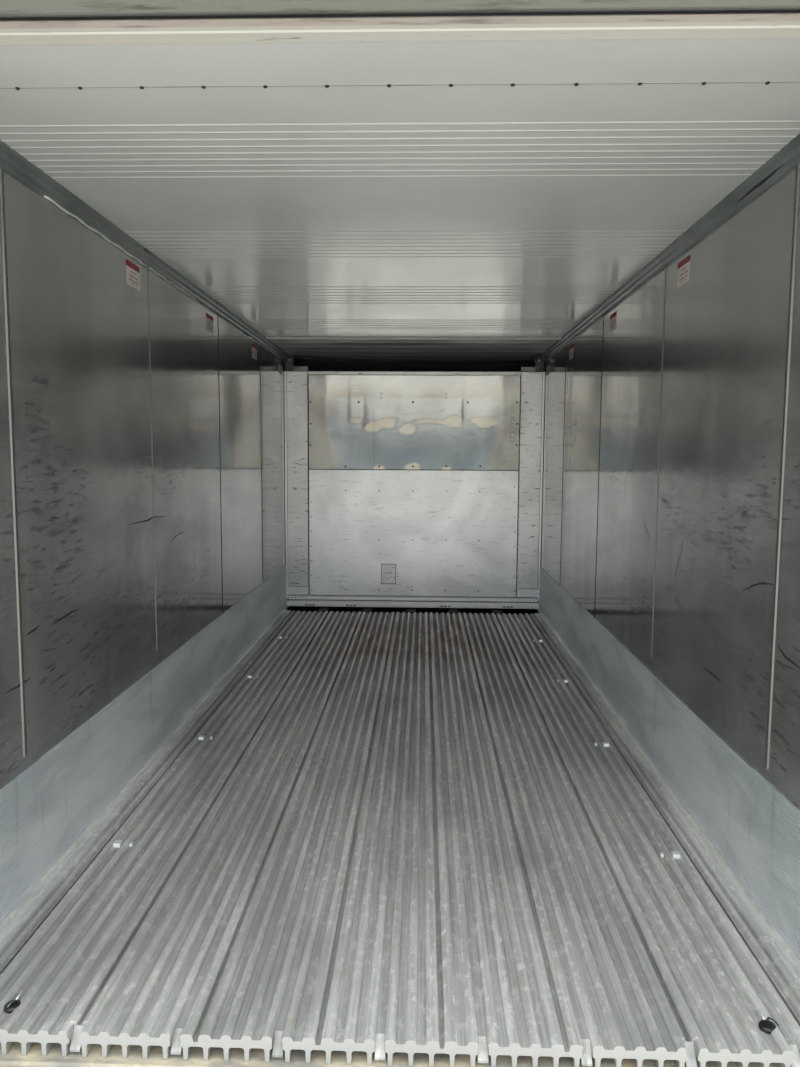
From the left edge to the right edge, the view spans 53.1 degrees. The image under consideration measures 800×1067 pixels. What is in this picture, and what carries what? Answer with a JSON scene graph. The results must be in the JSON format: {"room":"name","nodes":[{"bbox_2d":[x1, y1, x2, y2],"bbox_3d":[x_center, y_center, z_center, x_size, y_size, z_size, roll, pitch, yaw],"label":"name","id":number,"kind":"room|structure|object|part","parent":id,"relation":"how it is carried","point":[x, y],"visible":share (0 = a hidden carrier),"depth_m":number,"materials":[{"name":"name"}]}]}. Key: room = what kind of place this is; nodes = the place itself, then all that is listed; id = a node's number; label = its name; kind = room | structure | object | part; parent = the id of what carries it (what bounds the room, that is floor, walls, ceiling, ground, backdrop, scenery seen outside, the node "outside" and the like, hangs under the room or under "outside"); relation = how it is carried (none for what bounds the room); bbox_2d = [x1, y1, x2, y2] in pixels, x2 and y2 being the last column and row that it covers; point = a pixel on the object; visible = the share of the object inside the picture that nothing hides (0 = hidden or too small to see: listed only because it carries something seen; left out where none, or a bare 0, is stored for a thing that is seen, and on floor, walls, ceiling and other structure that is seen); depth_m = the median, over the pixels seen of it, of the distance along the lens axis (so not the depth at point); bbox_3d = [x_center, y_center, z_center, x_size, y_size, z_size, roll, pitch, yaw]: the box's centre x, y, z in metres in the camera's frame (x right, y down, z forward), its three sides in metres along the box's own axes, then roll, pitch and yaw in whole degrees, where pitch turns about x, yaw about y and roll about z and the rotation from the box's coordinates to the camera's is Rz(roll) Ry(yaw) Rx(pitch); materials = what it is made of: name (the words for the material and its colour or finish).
{"room":"cargo space","nodes":[
{"label":"cargo space","id":0,"kind":"room"},
{"bbox_2d":[0,139,297,788],"bbox_3d":[-1.119,-0.240,4.817,0.117,2.416,6.030,1,6,2],"label":"wall","id":1,"kind":"structure","parent":0,"point":[142,446],"depth_m":3.13,"materials":[{"name":"silver metal"}]},
{"bbox_3d":[-1.164,-0.186,2.413,0.006,1.768,0.020,1,6,2],"label":"seam moulding","id":2,"kind":"part","parent":1,"relation":"part of","materials":[{"name":"grey metal"}]},
{"bbox_2d":[126,259,139,290],"bbox_3d":[-1.130,-1.093,3.387,0.002,0.098,0.150,1,6,2],"label":"sticker","id":3,"kind":"object","parent":1,"relation":"attached to","point":[133,278],"visible":1,"depth_m":3.38,"materials":[{"name":"white paper"}]},
{"bbox_2d":[0,565,288,923],"bbox_3d":[-1.098,0.721,4.721,0.020,0.397,5.654,1,6,2],"label":"baseboard","id":4,"kind":"structure","parent":1,"relation":"attached to","point":[46,808],"depth_m":3.15,"materials":[{"name":"metal"}]},
{"bbox_3d":[-1.075,-1.319,4.670,0.034,0.060,5.950,1,6,2],"label":"corner rail","id":5,"kind":"part","parent":1,"relation":"part of","materials":[{"name":"grey metal"}]},
{"bbox_3d":[-1.129,-0.318,3.651,0.003,1.745,0.010,1,6,2],"label":"seam moulding","id":6,"kind":"part","parent":1,"relation":"part of","materials":[{"name":"grey metal"}]},
{"bbox_2d":[206,313,213,333],"bbox_3d":[-1.093,-1.207,4.601,0.002,0.098,0.150,1,6,2],"label":"sticker","id":7,"kind":"object","parent":1,"relation":"attached to","point":[209,319],"visible":1,"depth_m":4.59,"materials":[{"name":"white paper"}]},
{"bbox_3d":[-1.093,-0.403,4.871,0.002,1.813,0.012,1,6,2],"label":"seam moulding","id":8,"kind":"part","parent":1,"relation":"part of","materials":[{"name":"grey metal"}]},
{"bbox_2d":[252,344,256,359],"bbox_3d":[-1.058,-1.321,5.811,0.002,0.098,0.150,1,6,2],"label":"sticker","id":9,"kind":"object","parent":1,"relation":"attached to","point":[254,347],"visible":1,"depth_m":5.81,"materials":[{"name":"white paper"}]},
{"bbox_3d":[-1.056,-0.524,6.109,0.002,1.813,0.012,1,6,2],"label":"seam moulding","id":10,"kind":"part","parent":1,"relation":"part of","materials":[{"name":"grey metal"}]},
{"bbox_2d":[279,362,281,373],"bbox_3d":[-1.026,-1.420,6.870,0.002,0.098,0.150,1,6,2],"label":"sticker","id":11,"kind":"object","parent":1,"relation":"attached to","point":[280,363],"visible":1,"depth_m":6.87,"materials":[{"name":"white paper"}]},
{"bbox_2d":[0,606,799,1066],"bbox_3d":[0.040,0.968,4.900,2.450,0.156,6.030,1,6,2],"label":"floor","id":12,"kind":"structure","parent":0,"point":[390,830],"depth_m":2.58,"materials":[{"name":"grey metal"}]},
{"bbox_2d":[4,990,21,1013],"bbox_3d":[-0.972,1.183,2.024,0.042,0.018,0.073,1,6,2],"label":"plug","id":13,"kind":"object","parent":12,"relation":"on","point":[9,1007],"visible":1,"depth_m":2.00,"materials":[{"name":"black rubber"}]},
{"bbox_2d":[0,1042,778,1066],"bbox_3d":[-0.047,1.400,2.020,2.450,0.296,0.390,1,6,2],"label":"door sill","id":14,"kind":"structure","parent":12,"relation":"attached to","point":[14,1057],"depth_m":1.92,"materials":[{"name":"grey metal"}]},
{"bbox_2d":[284,355,544,613],"bbox_3d":[0.115,-0.434,7.068,2.284,2.254,0.229,1,6,2],"label":"bulkhead","id":15,"kind":"object","parent":12,"relation":"on","point":[411,490],"visible":1,"depth_m":7.11,"materials":[{"name":"grey metal"}]},
{"bbox_3d":[-1.016,-0.429,7.148,0.018,2.008,0.031,1,6,2],"label":"edge trim","id":16,"kind":"part","parent":15,"relation":"part of","materials":[{"name":"silver metal"}]},
{"bbox_3d":[-0.973,-1.468,7.074,0.075,0.110,0.040,1,6,2],"label":"bracket plate","id":17,"kind":"part","parent":15,"relation":"part of","materials":[{"name":"grey metal"}]},
{"bbox_3d":[-0.912,-0.476,7.144,0.186,1.913,0.025,1,6,2],"label":"post","id":18,"kind":"part","parent":15,"relation":"part of","materials":[{"name":"metal"}]},
{"bbox_3d":[-0.103,0.365,7.194,0.136,0.185,0.003,1,6,2],"label":"hatch frame","id":19,"kind":"part","parent":15,"relation":"part of","materials":[{"name":"grey metal"}]},
{"bbox_3d":[0.111,0.583,7.213,2.262,0.036,0.033,1,6,2],"label":"rail","id":20,"kind":"part","parent":15,"relation":"part of","materials":[{"name":"silver metal"}]},
{"bbox_3d":[0.110,0.638,7.215,2.266,0.059,0.039,1,6,2],"label":"rail","id":21,"kind":"part","parent":15,"relation":"part of","materials":[{"name":"silver metal"}]},
{"bbox_3d":[0.115,0.000,7.162,1.858,1.128,0.019,1,6,2],"label":"panel","id":22,"kind":"part","parent":15,"relation":"part of","materials":[{"name":"metal"}]},
{"bbox_3d":[0.121,-0.979,7.067,1.858,0.824,0.024,1,6,2],"label":"panel","id":23,"kind":"part","parent":15,"relation":"part of","materials":[{"name":"metal"}]},
{"bbox_3d":[0.986,-0.850,7.047,0.036,0.080,0.010,1,6,2],"label":"latch plate","id":24,"kind":"part","parent":15,"relation":"part of","materials":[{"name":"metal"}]},
{"bbox_3d":[0.987,-0.979,7.036,0.036,0.080,0.010,1,6,2],"label":"latch plate","id":25,"kind":"part","parent":15,"relation":"part of","materials":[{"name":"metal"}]},
{"bbox_3d":[1.147,-0.458,7.084,0.186,1.913,0.025,1,6,2],"label":"post","id":26,"kind":"part","parent":15,"relation":"part of","materials":[{"name":"metal"}]},
{"bbox_3d":[1.221,-1.449,7.011,0.075,0.110,0.040,1,6,2],"label":"bracket plate","id":27,"kind":"part","parent":15,"relation":"part of","materials":[{"name":"grey metal"}]},
{"bbox_3d":[1.249,-0.410,7.083,0.018,2.008,0.031,1,6,2],"label":"edge trim","id":28,"kind":"part","parent":15,"relation":"part of","materials":[{"name":"silver metal"}]},
{"bbox_2d":[758,1009,778,1033],"bbox_3d":[0.895,1.201,1.965,0.050,0.015,0.065,-3,7,-33],"label":"plug","id":29,"kind":"object","parent":12,"relation":"on","point":[765,1025],"visible":1,"depth_m":1.95,"materials":[{"name":"black rubber"}]},
{"bbox_2d":[0,37,799,361],"bbox_3d":[0.054,-1.382,4.671,2.290,0.102,6.030,1,6,2],"label":"ceiling","id":30,"kind":"structure","parent":0,"point":[470,200],"depth_m":2.43,"materials":[{"name":"metal"}]},
{"bbox_2d":[0,0,799,44],"bbox_3d":[-0.037,-1.097,1.585,2.450,0.130,0.230,1,6,2],"label":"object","id":31,"kind":"structure","parent":30,"relation":"attached to","point":[22,22],"depth_m":1.62,"materials":[{"name":"paint"}]},
{"bbox_2d":[297,362,533,371],"bbox_3d":[0.135,-0.474,7.747,2.290,2.326,0.080,1,6,2],"label":"wall","id":32,"kind":"structure","parent":0,"point":[313,366],"depth_m":7.60,"materials":[{"name":"black metal"}]},
{"bbox_2d":[532,133,799,809],"bbox_3d":[1.215,-0.220,4.750,0.114,2.416,6.030,1,6,2],"label":"wall","id":33,"kind":"structure","parent":0,"point":[671,480],"depth_m":3.02,"materials":[{"name":"silver metal"}]},
{"bbox_2d":[546,363,548,375],"bbox_3d":[1.261,-1.402,6.824,0.002,0.098,0.150,1,6,2],"label":"sticker","id":34,"kind":"object","parent":33,"relation":"attached to","point":[547,368],"visible":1,"depth_m":6.84,"materials":[{"name":"grey plastic"}]},
{"bbox_3d":[1.231,-0.504,6.043,0.002,1.813,0.012,1,6,2],"label":"seam moulding","id":35,"kind":"part","parent":33,"relation":"part of","materials":[{"name":"grey metal"}]},
{"bbox_2d":[569,344,572,359],"bbox_3d":[1.229,-1.300,5.739,0.002,0.098,0.150,1,6,2],"label":"sticker","id":36,"kind":"object","parent":33,"relation":"attached to","point":[571,346],"visible":1,"depth_m":5.73,"materials":[{"name":"paper"}]},
{"bbox_3d":[1.194,-0.383,4.805,0.002,1.813,0.012,1,6,2],"label":"seam moulding","id":37,"kind":"part","parent":33,"relation":"part of","materials":[{"name":"grey metal"}]},
{"bbox_2d":[609,311,616,332],"bbox_3d":[1.191,-1.181,4.476,0.002,0.098,0.150,1,6,2],"label":"sticker","id":38,"kind":"object","parent":33,"relation":"attached to","point":[613,316],"visible":1,"depth_m":4.46,"materials":[{"name":"white paper"}]},
{"bbox_3d":[1.157,-0.298,3.585,0.003,1.745,0.010,1,6,2],"label":"seam moulding","id":39,"kind":"part","parent":33,"relation":"part of","materials":[{"name":"grey metal"}]},
{"bbox_3d":[1.181,-1.299,4.605,0.034,0.060,5.950,1,6,2],"label":"corner rail","id":40,"kind":"part","parent":33,"relation":"part of","materials":[{"name":"grey metal"}]},
{"bbox_2d":[537,567,799,960],"bbox_3d":[1.171,0.736,4.655,0.020,0.407,5.654,1,6,2],"label":"baseboard","id":41,"kind":"structure","parent":33,"relation":"attached to","point":[755,828],"depth_m":2.97,"materials":[{"name":"metal"}]},
{"bbox_2d":[677,255,689,287],"bbox_3d":[1.155,-1.067,3.261,0.002,0.098,0.150,1,6,2],"label":"sticker","id":42,"kind":"object","parent":33,"relation":"attached to","point":[684,265],"visible":1,"depth_m":3.26,"materials":[{"name":"white paper"}]},
{"bbox_3d":[1.119,-0.166,2.347,0.006,1.768,0.020,1,6,2],"label":"seam moulding","id":43,"kind":"part","parent":33,"relation":"part of","materials":[{"name":"grey metal"}]}
]}

